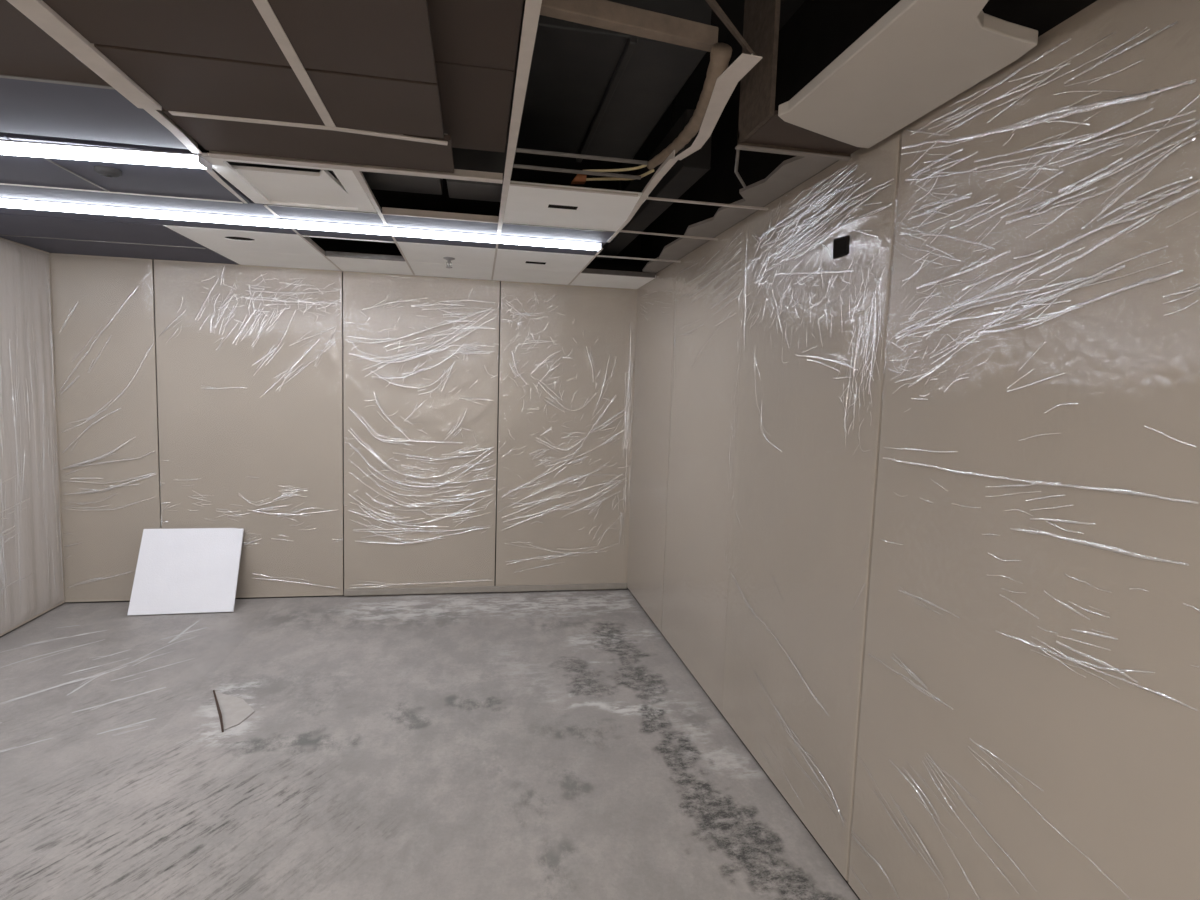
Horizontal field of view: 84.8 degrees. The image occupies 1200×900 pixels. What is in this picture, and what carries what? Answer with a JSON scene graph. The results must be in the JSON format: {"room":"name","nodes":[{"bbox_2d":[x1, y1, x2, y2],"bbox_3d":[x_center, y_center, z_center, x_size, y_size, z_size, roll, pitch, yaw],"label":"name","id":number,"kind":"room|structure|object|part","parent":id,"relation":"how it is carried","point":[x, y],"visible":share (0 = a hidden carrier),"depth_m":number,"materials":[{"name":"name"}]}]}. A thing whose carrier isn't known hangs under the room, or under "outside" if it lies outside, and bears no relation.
{"room":"unfinished office room","nodes":[
{"label":"unfinished office room","id":0,"kind":"room"},
{"bbox_2d":[0,132,64,636],"bbox_3d":[-3.069,-0.147,0.405,0.200,3.300,8.753,1,5,-11],"label":"wall","id":1,"kind":"structure","parent":0,"point":[30,267],"depth_m":4.25,"materials":[{"name":"paint"}]},
{"bbox_2d":[0,279,62,613],"bbox_3d":[-3.564,-0.037,3.633,0.029,2.393,1.829,1,5,-11],"label":"plastic sheet","id":2,"kind":"object","parent":1,"relation":"attached to","point":[27,328],"visible":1,"depth_m":4.15,"materials":[{"name":"clear plastic"}]},
{"bbox_2d":[0,74,114,89],"bbox_3d":[-2.253,-1.038,1.661,1.836,0.032,0.018,1,5,-11],"label":"ceiling bar","id":3,"kind":"object","parent":1,"relation":"attached to","point":[1,75],"visible":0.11,"depth_m":1.80,"materials":[{"name":"grey metal"}]},
{"bbox_2d":[0,0,110,85],"bbox_3d":[-2.164,-0.988,1.202,1.844,0.016,0.932,1,5,-11],"label":"tile","id":4,"kind":"structure","parent":3,"relation":"on","point":[26,50],"depth_m":1.66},
{"bbox_2d":[0,78,195,148],"bbox_3d":[-2.292,-1.058,1.907,1.854,0.016,0.492,1,5,-11],"label":"tile","id":5,"kind":"structure","parent":3,"relation":"on","point":[26,107],"depth_m":2.04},
{"bbox_2d":[2,235,205,248],"bbox_3d":[-3.032,-1.280,3.985,1.166,0.032,0.012,1,5,-11],"label":"ceiling bar","id":6,"kind":"object","parent":1,"relation":"attached to","point":[2,235],"visible":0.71,"depth_m":3.98,"materials":[{"name":"grey metal"}]},
{"bbox_2d":[0,213,205,247],"bbox_3d":[-2.973,-1.245,3.687,1.174,0.016,0.602,1,5,-11],"label":"tile","id":7,"kind":"structure","parent":6,"relation":"on","point":[10,224],"depth_m":3.70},
{"bbox_2d":[0,235,238,264],"bbox_3d":[-3.082,-1.302,4.266,1.174,0.016,0.565,1,5,-11],"label":"tile","id":8,"kind":"structure","parent":6,"relation":"on","point":[61,246],"depth_m":4.25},
{"bbox_2d":[0,183,242,203],"bbox_3d":[-2.503,-1.155,2.829,1.776,0.032,0.014,1,5,-11],"label":"ceiling bar","id":9,"kind":"object","parent":1,"relation":"attached to","point":[0,183],"visible":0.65,"depth_m":2.90,"materials":[{"name":"white metal"}]},
{"bbox_2d":[0,132,103,190],"bbox_3d":[-2.710,-1.122,2.455,1.234,0.016,0.652,1,5,-11],"label":"tile","id":10,"kind":"structure","parent":9,"relation":"on","point":[20,170],"depth_m":2.67,"materials":[{"name":"grey tile"}]},
{"bbox_2d":[0,140,211,170],"bbox_3d":[-2.346,-1.074,2.304,1.808,0.028,0.109,1,5,-7],"label":"lamp","id":11,"kind":"object","parent":10,"relation":"attached to","point":[7,147],"visible":1,"depth_m":2.35,"materials":[{"name":"plastic"}]},
{"bbox_2d":[41,157,107,190],"bbox_3d":[-2.113,-1.125,2.639,0.008,0.032,0.480,1,5,-11],"label":"ceiling bar","id":12,"kind":"object","parent":9,"relation":"attached to","point":[41,157],"visible":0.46,"depth_m":2.63,"materials":[{"name":"grey metal"}]},
{"bbox_2d":[7,133,249,202],"bbox_3d":[-1.816,-1.109,2.625,0.572,0.016,0.652,1,5,-11],"label":"tile","id":13,"kind":"structure","parent":9,"relation":"on","point":[185,182],"depth_m":2.65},
{"bbox_2d":[94,166,121,177],"bbox_3d":[-1.929,-1.087,2.576,0.090,0.026,0.090,1,5,-11],"label":"ceiling sensor","id":14,"kind":"object","parent":13,"relation":"attached to","point":[106,171],"visible":1,"depth_m":2.55,"materials":[{"name":"grey plastic"}]},
{"bbox_2d":[0,185,295,233],"bbox_3d":[-2.520,-1.180,3.145,1.864,0.016,0.622,1,5,-11],"label":"ceiling light","id":15,"kind":"object","parent":9,"relation":"on","point":[252,209],"visible":0.54,"depth_m":3.11,"materials":[{"name":"white metal"}]},
{"bbox_2d":[0,198,601,251],"bbox_3d":[-1.712,-1.147,3.311,3.488,0.028,0.109,1,5,-11],"label":"lamp","id":16,"kind":"object","parent":15,"relation":"attached to","point":[4,202],"visible":1,"depth_m":3.31,"materials":[{"name":"plastic"}]},
{"bbox_2d":[7,0,161,109],"bbox_3d":[-1.238,-0.975,1.434,0.065,0.032,1.050,1,5,-11],"label":"ceiling strip","id":17,"kind":"object","parent":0,"point":[38,12],"visible":0.82,"depth_m":1.60,"materials":[{"name":"white metal"}]},
{"bbox_2d":[144,109,202,153],"bbox_3d":[-1.388,-1.055,2.146,0.041,0.032,0.408,1,5,-13],"label":"ceiling bar","id":18,"kind":"object","parent":17,"relation":"attached to","point":[187,140],"visible":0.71,"depth_m":2.14,"materials":[{"name":"white metal"}]},
{"bbox_2d":[193,153,247,203],"bbox_3d":[-1.545,-1.110,2.681,0.030,0.032,0.651,1,5,-14],"label":"ceiling bar","id":19,"kind":"object","parent":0,"point":[212,173],"visible":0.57,"depth_m":2.70,"materials":[{"name":"white metal"}]},
{"bbox_2d":[168,111,447,144],"bbox_3d":[-0.902,-1.033,2.074,0.822,0.032,0.049,1,5,-13],"label":"ceiling bar","id":20,"kind":"object","parent":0,"point":[372,133],"visible":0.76,"depth_m":2.06,"materials":[{"name":"grey metal"}]},
{"bbox_2d":[94,44,324,125],"bbox_3d":[-1.046,-1.011,1.837,0.472,0.016,0.387,1,5,-11],"label":"board","id":21,"kind":"object","parent":20,"relation":"on","point":[178,82],"visible":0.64,"depth_m":1.80,"materials":[{"name":"grey"}]},
{"bbox_2d":[252,0,335,126],"bbox_3d":[-0.746,-0.978,1.536,0.030,0.032,1.070,1,5,-11],"label":"ceiling bar","id":22,"kind":"object","parent":20,"relation":"attached to","point":[264,8],"visible":0.82,"depth_m":1.62,"materials":[{"name":"white metal"}]},
{"bbox_2d":[42,0,289,65],"bbox_3d":[-0.946,-0.958,1.304,0.472,0.016,0.678,1,5,-11],"label":"tile","id":23,"kind":"object","parent":22,"relation":"on","point":[224,29],"visible":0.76,"depth_m":1.50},
{"bbox_2d":[268,0,436,82],"bbox_3d":[-0.538,-0.952,1.382,0.342,0.016,0.678,1,5,-11],"label":"tile","id":24,"kind":"object","parent":22,"relation":"on","point":[380,38],"visible":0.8,"depth_m":1.52,"materials":[{"name":"black tile"}]},
{"bbox_2d":[304,68,443,137],"bbox_3d":[-0.639,-1.004,1.914,0.342,0.016,0.387,1,5,-11],"label":"board","id":25,"kind":"object","parent":22,"relation":"on","point":[352,101],"visible":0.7,"depth_m":1.88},
{"bbox_2d":[161,108,453,172],"bbox_3d":[-0.946,-1.052,2.251,0.862,0.016,0.347,1,5,-11],"label":"board","id":26,"kind":"object","parent":20,"relation":"on","point":[211,134],"visible":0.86,"depth_m":2.25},
{"bbox_2d":[50,150,640,602],"bbox_3d":[-1.753,-0.529,4.988,4.486,3.300,0.200,1,5,-11],"label":"wall","id":27,"kind":"structure","parent":0,"point":[209,424],"depth_m":4.90,"materials":[{"name":"paint"}]},
{"bbox_2d":[60,291,151,587],"bbox_3d":[-3.446,-0.123,4.595,0.620,2.393,0.016,1,5,-11],"label":"plastic sheet","id":28,"kind":"object","parent":27,"relation":"attached to","point":[133,291],"visible":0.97,"depth_m":4.60,"materials":[{"name":"clear plastic"}]},
{"bbox_2d":[159,277,341,587],"bbox_3d":[-2.527,-0.109,4.769,1.244,2.393,0.019,1,5,-11],"label":"plastic sheet","id":29,"kind":"object","parent":27,"relation":"attached to","point":[262,277],"visible":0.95,"depth_m":4.74,"materials":[{"name":"clear plastic"}]},
{"bbox_2d":[291,228,341,270],"bbox_3d":[-1.747,-1.248,4.096,0.012,0.032,1.398,1,5,-11],"label":"ceiling bar","id":30,"kind":"object","parent":27,"relation":"attached to","point":[308,240],"visible":0.58,"depth_m":3.97,"materials":[{"name":"white metal"}]},
{"bbox_2d":[163,225,322,255],"bbox_3d":[-2.053,-1.248,3.860,0.682,0.050,0.602,1,5,-11],"label":"tile","id":31,"kind":"structure","parent":30,"relation":"on","point":[212,238],"depth_m":3.82,"materials":[{"name":"white"}]},
{"bbox_2d":[209,248,339,270],"bbox_3d":[-2.163,-1.289,4.440,0.682,0.016,0.565,1,5,-11],"label":"tile","id":32,"kind":"structure","parent":30,"relation":"on","point":[255,258],"depth_m":4.41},
{"bbox_2d":[302,235,394,242],"bbox_3d":[-1.412,-1.200,3.695,0.494,0.032,0.014,1,5,-11],"label":"ceiling bar","id":33,"kind":"object","parent":30,"relation":"attached to","point":[302,235],"visible":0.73,"depth_m":3.69,"materials":[{"name":"white metal"}]},
{"bbox_2d":[325,251,404,260],"bbox_3d":[-1.517,-1.255,4.252,0.494,0.032,0.018,1,5,-11],"label":"ceiling bar","id":34,"kind":"object","parent":30,"relation":"attached to","point":[327,253],"visible":0.88,"depth_m":4.25,"materials":[{"name":"white metal"}]},
{"bbox_2d":[326,256,412,274],"bbox_3d":[-1.573,-1.280,4.552,0.502,0.016,0.565,1,5,-11],"label":"tile","id":35,"kind":"structure","parent":30,"relation":"on","point":[345,264],"depth_m":4.53,"materials":[{"name":"white tile"}]},
{"bbox_2d":[391,235,415,275],"bbox_3d":[-1.246,-1.241,4.191,0.012,0.032,1.398,1,5,-11],"label":"ceiling bar","id":36,"kind":"object","parent":27,"relation":"attached to","point":[393,237],"visible":0.5,"depth_m":4.06,"materials":[{"name":"white metal"}]},
{"bbox_2d":[397,242,494,266],"bbox_3d":[-0.936,-1.215,4.074,0.557,0.016,0.602,1,5,-11],"label":"tile","id":37,"kind":"structure","parent":36,"relation":"on","point":[413,252],"depth_m":4.03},
{"bbox_2d":[443,257,454,267],"bbox_3d":[-0.956,-1.185,4.160,0.072,0.061,0.072,1,5,-11],"label":"sprinkler","id":38,"kind":"object","parent":37,"relation":"attached to","point":[449,259],"visible":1,"depth_m":4.15,"materials":[{"name":"silver metal"}]},
{"bbox_2d":[408,261,492,279],"bbox_3d":[-1.046,-1.272,4.652,0.557,0.016,0.565,1,5,-11],"label":"tile","id":39,"kind":"structure","parent":36,"relation":"on","point":[419,268],"depth_m":4.63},
{"bbox_2d":[352,307,488,587],"bbox_3d":[-1.353,-0.107,4.989,1.134,2.361,0.024,1,5,-11],"label":"plastic sheet","id":40,"kind":"object","parent":27,"relation":"attached to","point":[451,307],"visible":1,"depth_m":5.01,"materials":[{"name":"clear plastic"}]},
{"bbox_2d":[344,583,626,595],"bbox_3d":[-0.863,1.102,5.204,2.208,0.046,0.022,1,5,-11],"label":"baseboard","id":41,"kind":"structure","parent":27,"relation":"attached to","point":[514,588],"depth_m":5.18,"materials":[{"name":"paint"}]},
{"bbox_2d":[491,243,498,280],"bbox_3d":[-0.691,-1.232,4.296,0.012,0.032,1.398,1,5,-11],"label":"ceiling bar","id":42,"kind":"object","parent":27,"relation":"attached to","point":[496,249],"visible":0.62,"depth_m":4.17,"materials":[{"name":"white metal"}]},
{"bbox_2d":[493,267,577,284],"bbox_3d":[-0.481,-1.264,4.760,0.577,0.016,0.565,1,5,-11],"label":"tile","id":43,"kind":"structure","parent":42,"relation":"on","point":[500,274],"depth_m":4.73,"materials":[{"name":"white tile"}]},
{"bbox_2d":[495,249,593,272],"bbox_3d":[-0.371,-1.223,4.180,0.577,0.050,0.602,1,5,-11],"label":"tile","id":44,"kind":"structure","parent":42,"relation":"on","point":[505,258],"depth_m":4.14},
{"bbox_2d":[499,301,631,571],"bbox_3d":[-0.265,-0.091,5.200,1.070,2.362,0.020,1,5,-11],"label":"plastic sheet","id":45,"kind":"object","parent":27,"relation":"attached to","point":[519,301],"visible":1,"depth_m":5.26,"materials":[{"name":"clear plastic"}]},
{"bbox_2d":[568,247,602,284],"bbox_3d":[-0.116,-1.224,4.406,0.012,0.032,1.398,1,5,-11],"label":"ceiling bar","id":46,"kind":"object","parent":27,"relation":"attached to","point":[597,253],"visible":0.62,"depth_m":4.25,"materials":[{"name":"white metal"}]},
{"bbox_2d":[570,273,655,288],"bbox_3d":[0.077,-1.255,4.866,0.543,0.016,0.565,1,5,-11],"label":"tile","id":47,"kind":"structure","parent":46,"relation":"on","point":[583,279],"depth_m":4.85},
{"bbox_2d":[581,268,654,277],"bbox_3d":[0.131,-1.231,4.565,0.524,0.032,0.022,1,5,-11],"label":"ceiling bar","id":48,"kind":"object","parent":46,"relation":"attached to","point":[586,270],"visible":0.88,"depth_m":4.56,"materials":[{"name":"white metal"}]},
{"bbox_2d":[597,255,680,262],"bbox_3d":[0.239,-1.162,3.989,0.524,0.009,0.012,1,5,-11],"label":"ceiling bar","id":49,"kind":"object","parent":46,"relation":"attached to","point":[597,255],"visible":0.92,"depth_m":3.99,"materials":[{"name":"white metal"}]},
{"bbox_2d":[0,589,858,899],"bbox_3d":[-1.018,1.527,0.958,4.286,0.003,8.553,1,5,-11],"label":"floor","id":50,"kind":"structure","parent":0,"point":[528,745],"depth_m":2.86,"materials":[{"name":"concrete"}]},
{"bbox_2d":[127,528,243,615],"bbox_3d":[-2.908,0.848,4.637,0.655,0.544,0.283,1,5,-12],"label":"tile","id":51,"kind":"structure","parent":50,"relation":"on","point":[183,570],"depth_m":4.62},
{"bbox_2d":[213,690,254,731],"bbox_3d":[-1.826,1.268,3.283,0.154,0.029,0.494,-2,6,-35],"label":"flap","id":52,"kind":"object","parent":50,"relation":"on","point":[232,711],"visible":1,"depth_m":3.24,"materials":[{"name":"white paper"}]},
{"bbox_2d":[447,122,508,201],"bbox_3d":[-0.558,-1.321,3.000,0.265,0.280,0.270,1,5,-11],"label":"air duct","id":53,"kind":"object","parent":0,"point":[463,159],"visible":0.33,"depth_m":2.89,"materials":[{"name":"metal"}]},
{"bbox_2d":[226,161,442,194],"bbox_3d":[-1.153,-1.334,2.881,0.890,0.270,0.280,1,5,-11],"label":"air duct","id":54,"kind":"object","parent":53,"relation":"attached to","point":[378,181],"visible":0.11,"depth_m":2.92,"materials":[{"name":"metal"}]},
{"bbox_2d":[193,0,804,188],"bbox_3d":[-0.912,-1.708,0.657,4.486,0.100,8.753,1,5,-11],"label":"cable","id":55,"kind":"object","parent":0,"point":[688,97],"depth_m":3.95,"materials":[{"name":"beige plastic"}]},
{"bbox_2d":[509,0,711,162],"bbox_3d":[-0.046,-1.604,2.874,0.665,0.260,1.250,1,5,-11],"label":"ceiling opening","id":56,"kind":"object","parent":55,"relation":"hanging from","point":[595,91],"visible":0.62,"depth_m":2.62,"materials":[{"name":"metal"}]},
{"bbox_2d":[596,97,711,259],"bbox_3d":[0.235,-1.612,3.821,0.120,0.600,2.100,1,5,-11],"label":"air duct","id":57,"kind":"object","parent":55,"relation":"hanging from","point":[684,173],"visible":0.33,"depth_m":3.18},
{"bbox_2d":[497,0,541,233],"bbox_3d":[-0.311,-1.033,2.283,0.034,0.032,2.380,1,5,-11],"label":"ceiling bar","id":58,"kind":"object","parent":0,"point":[532,7],"visible":1,"depth_m":1.73,"materials":[{"name":"white metal"}]},
{"bbox_2d":[207,151,502,183],"bbox_3d":[-0.892,-1.067,2.460,1.044,0.032,0.047,1,5,-11],"label":"ceiling bar","id":59,"kind":"object","parent":58,"relation":"attached to","point":[468,175],"visible":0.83,"depth_m":2.46,"materials":[{"name":"white metal"}]},
{"bbox_2d":[352,170,387,225],"bbox_3d":[-1.004,-1.113,2.906,0.026,0.032,0.890,1,5,-11],"label":"ceiling bar","id":60,"kind":"object","parent":59,"relation":"attached to","point":[358,174],"visible":0.81,"depth_m":2.79,"materials":[{"name":"white metal"}]},
{"bbox_2d":[197,153,376,212],"bbox_3d":[-1.256,-1.107,2.739,0.531,0.028,0.635,1,5,-11],"label":"ceiling air vent","id":61,"kind":"object","parent":60,"relation":"attached to","point":[321,189],"visible":0.84,"depth_m":2.74,"materials":[{"name":"white metal"}]},
{"bbox_3d":[-1.268,-1.117,2.771,0.421,0.016,0.545,1,5,-11],"label":"hatch door","id":62,"kind":"part","parent":61,"relation":"part of","materials":[{"name":"white metal"}]},
{"bbox_2d":[266,204,377,213],"bbox_3d":[-1.293,-1.137,3.063,0.490,0.032,0.010,1,5,-11],"label":"ceiling bar","id":63,"kind":"object","parent":60,"relation":"attached to","point":[266,204],"visible":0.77,"depth_m":3.06,"materials":[{"name":"white metal"}]},
{"bbox_2d":[264,205,279,217],"bbox_3d":[-1.566,-1.153,3.138,0.012,0.032,0.220,1,5,-11],"label":"ceiling bar","id":64,"kind":"object","parent":63,"relation":"attached to","point":[266,206],"visible":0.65,"depth_m":3.13,"materials":[{"name":"white metal"}]},
{"bbox_2d":[265,204,393,240],"bbox_3d":[-1.350,-1.163,3.367,0.502,0.016,0.622,1,5,-11],"label":"panel","id":65,"kind":"object","parent":60,"relation":"on","point":[291,213],"visible":0.64,"depth_m":3.25,"materials":[{"name":"grey tile"}]},
{"bbox_2d":[381,210,498,248],"bbox_3d":[-0.822,-1.155,3.468,0.557,0.016,0.622,1,5,-11],"label":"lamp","id":66,"kind":"object","parent":58,"relation":"on","point":[392,220],"visible":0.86,"depth_m":3.35,"materials":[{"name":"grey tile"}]},
{"bbox_2d":[382,207,498,222],"bbox_3d":[-0.764,-1.129,3.159,0.545,0.032,0.016,1,5,-11],"label":"ceiling bar","id":67,"kind":"object","parent":58,"relation":"attached to","point":[385,210],"visible":1,"depth_m":3.16,"materials":[{"name":"white metal"}]},
{"bbox_2d":[427,0,522,152],"bbox_3d":[-0.393,-1.262,1.618,0.395,0.400,1.755,1,5,-11],"label":"tile","id":68,"kind":"object","parent":58,"relation":"on","point":[475,42],"visible":0.55,"depth_m":1.85,"materials":[{"name":"grey"}]},
{"bbox_2d":[498,224,614,255],"bbox_3d":[-0.257,-1.146,3.575,0.577,0.016,0.622,1,5,-11],"label":"lamp","id":69,"kind":"object","parent":58,"relation":"on","point":[507,229],"visible":0.64,"depth_m":3.46,"materials":[{"name":"white metal"}]},
{"bbox_2d":[503,223,615,231],"bbox_3d":[-0.198,-1.121,3.267,0.563,0.032,0.010,1,5,-11],"label":"ceiling bar","id":70,"kind":"object","parent":58,"relation":"attached to","point":[503,223],"visible":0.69,"depth_m":3.26,"materials":[{"name":"white metal"}]},
{"bbox_2d":[510,182,637,196],"bbox_3d":[-0.100,-1.048,2.643,0.520,0.009,0.016,1,5,-11],"label":"ceiling bar","id":71,"kind":"object","parent":58,"relation":"attached to","point":[511,184],"visible":1,"depth_m":2.64,"materials":[{"name":"white metal"}]},
{"bbox_2d":[503,181,647,230],"bbox_3d":[-0.141,-1.102,2.957,0.577,0.050,0.622,1,5,-11],"label":"tile","id":72,"kind":"structure","parent":58,"relation":"on","point":[524,205],"depth_m":2.91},
{"bbox_2d":[571,174,586,183],"bbox_3d":[-0.087,-1.122,2.705,0.064,0.049,0.040,1,5,-11],"label":"connector","id":73,"kind":"object","parent":72,"relation":"attached to","point":[580,178],"visible":0.72,"depth_m":2.69,"materials":[{"name":"orange plastic"}]},
{"bbox_2d":[586,169,654,180],"bbox_3d":[0.079,-1.126,2.710,0.302,0.037,0.065,3,5,13],"label":"wire","id":74,"kind":"object","parent":73,"relation":"attached to","point":[652,170],"visible":0.77,"depth_m":2.72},
{"bbox_2d":[513,164,640,179],"bbox_3d":[-0.086,-1.085,2.562,0.505,0.012,0.014,1,5,-11],"label":"rail","id":75,"kind":"object","parent":58,"relation":"attached to","point":[520,166],"visible":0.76,"depth_m":2.56,"materials":[{"name":"grey metal"}]},
{"bbox_2d":[515,148,647,164],"bbox_3d":[-0.067,-1.100,2.462,0.505,0.012,0.014,1,5,-11],"label":"rail","id":76,"kind":"object","parent":58,"relation":"attached to","point":[520,150],"visible":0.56,"depth_m":2.46,"materials":[{"name":"grey metal"}]},
{"bbox_2d":[540,0,717,51],"bbox_3d":[0.079,-1.246,1.903,0.582,0.055,0.049,0,6,-19],"label":"ceiling beam","id":77,"kind":"structure","parent":0,"point":[604,14],"depth_m":1.89,"materials":[{"name":"beige wood"}]},
{"bbox_2d":[647,43,731,169],"bbox_3d":[0.306,-1.165,2.288,0.100,0.132,0.782,1,5,-11],"label":"conduit","id":78,"kind":"object","parent":77,"relation":"hanging from","point":[720,55],"visible":0.8,"depth_m":2.10,"materials":[{"name":"beige plastic"}]},
{"bbox_2d":[584,165,646,171],"bbox_3d":[0.078,-1.159,2.700,0.301,0.037,0.051,3,5,13],"label":"wire","id":79,"kind":"object","parent":78,"relation":"attached to","point":[640,166],"visible":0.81,"depth_m":2.71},
{"bbox_2d":[607,150,677,242],"bbox_3d":[0.151,-1.076,2.902,0.036,0.032,1.331,1,5,-9],"label":"ceiling bar","id":80,"kind":"object","parent":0,"point":[669,162],"visible":0.89,"depth_m":2.54,"materials":[{"name":"white metal"}]},
{"bbox_2d":[620,230,717,240],"bbox_3d":[0.357,-1.100,3.363,0.525,0.009,0.012,1,5,-13],"label":"ceiling bar","id":81,"kind":"object","parent":80,"relation":"attached to","point":[626,231],"visible":0.92,"depth_m":3.36,"materials":[{"name":"white metal"}]},
{"bbox_2d":[646,197,768,209],"bbox_3d":[0.457,-1.042,2.777,0.544,0.009,0.014,1,5,-11],"label":"ceiling bar","id":82,"kind":"object","parent":80,"relation":"attached to","point":[648,198],"visible":0.92,"depth_m":2.77,"materials":[{"name":"white metal"}]},
{"bbox_2d":[673,53,761,159],"bbox_3d":[0.314,-0.960,1.891,0.076,0.006,0.719,1,5,-5],"label":"ceiling bar","id":83,"kind":"object","parent":80,"relation":"hanging from","point":[725,84],"visible":1,"depth_m":1.74,"materials":[{"name":"white metal"}]},
{"bbox_2d":[705,0,754,53],"bbox_3d":[0.278,-1.064,1.583,0.197,0.224,0.042,2,5,2],"label":"diagonal strut","id":84,"kind":"object","parent":83,"relation":"on","point":[713,4],"visible":0.98,"depth_m":1.57,"materials":[{"name":"brown metal"}]},
{"bbox_2d":[627,0,1199,899],"bbox_3d":[1.141,-0.084,1.205,0.200,3.300,8.753,1,5,-11],"label":"wall","id":85,"kind":"structure","parent":0,"point":[1117,770],"depth_m":1.70,"materials":[{"name":"paint"}]},
{"bbox_2d":[674,220,744,628],"bbox_3d":[0.546,0.062,3.738,0.016,2.434,1.124,1,5,-11],"label":"plastic sheet","id":86,"kind":"object","parent":85,"relation":"attached to","point":[730,260],"visible":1,"depth_m":3.43,"materials":[{"name":"clear plastic"}]},
{"bbox_2d":[642,156,837,272],"bbox_3d":[0.532,-1.140,3.428,0.190,0.014,2.470,1,5,-11],"label":"strip","id":87,"kind":"object","parent":85,"relation":"attached to","point":[792,172],"visible":0.77,"depth_m":2.87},
{"bbox_2d":[734,0,860,188],"bbox_3d":[0.635,-1.248,2.201,0.403,0.560,0.593,1,5,-11],"label":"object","id":88,"kind":"object","parent":85,"relation":"attached to","point":[760,127],"visible":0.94,"depth_m":2.03,"materials":[{"name":"brown metal"}]},
{"bbox_3d":[0.484,-1.247,1.992,0.014,0.533,0.240,1,5,-11],"label":"panel","id":89,"kind":"part","parent":88,"relation":"part of","materials":[{"name":"brown metal"}]},
{"bbox_3d":[0.642,-1.010,2.163,0.396,0.056,0.014,1,5,-11],"label":"panel","id":90,"kind":"part","parent":88,"relation":"part of","materials":[{"name":"brown metal"}]},
{"bbox_3d":[0.673,-0.986,2.047,0.378,0.012,0.223,1,5,-11],"label":"panel","id":91,"kind":"part","parent":88,"relation":"part of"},
{"bbox_2d":[778,0,1037,147],"bbox_3d":[0.791,-0.919,1.433,0.389,0.032,1.290,1,5,-11],"label":"ceiling panel","id":92,"kind":"object","parent":88,"relation":"attached to","point":[920,55],"visible":1,"depth_m":1.58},
{"bbox_2d":[730,162,893,826],"bbox_3d":[0.752,0.172,2.637,0.018,2.433,1.125,1,5,-11],"label":"plastic sheet","id":93,"kind":"object","parent":85,"relation":"attached to","point":[843,202],"visible":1,"depth_m":2.44,"materials":[{"name":"clear plastic"}]},
{"bbox_2d":[833,235,849,258],"bbox_3d":[0.837,-0.705,2.277,0.011,0.070,0.094,1,5,-11],"label":"wall box","id":94,"kind":"object","parent":85,"relation":"attached to","point":[841,245],"visible":1,"depth_m":2.27,"materials":[{"name":"black plastic"}]},
{"bbox_2d":[850,21,1199,899],"bbox_3d":[0.963,0.282,1.529,0.015,2.433,1.121,1,5,-11],"label":"plastic sheet","id":95,"kind":"object","parent":85,"relation":"attached to","point":[1028,121],"visible":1,"depth_m":1.52,"materials":[{"name":"clear plastic"}]}
]}

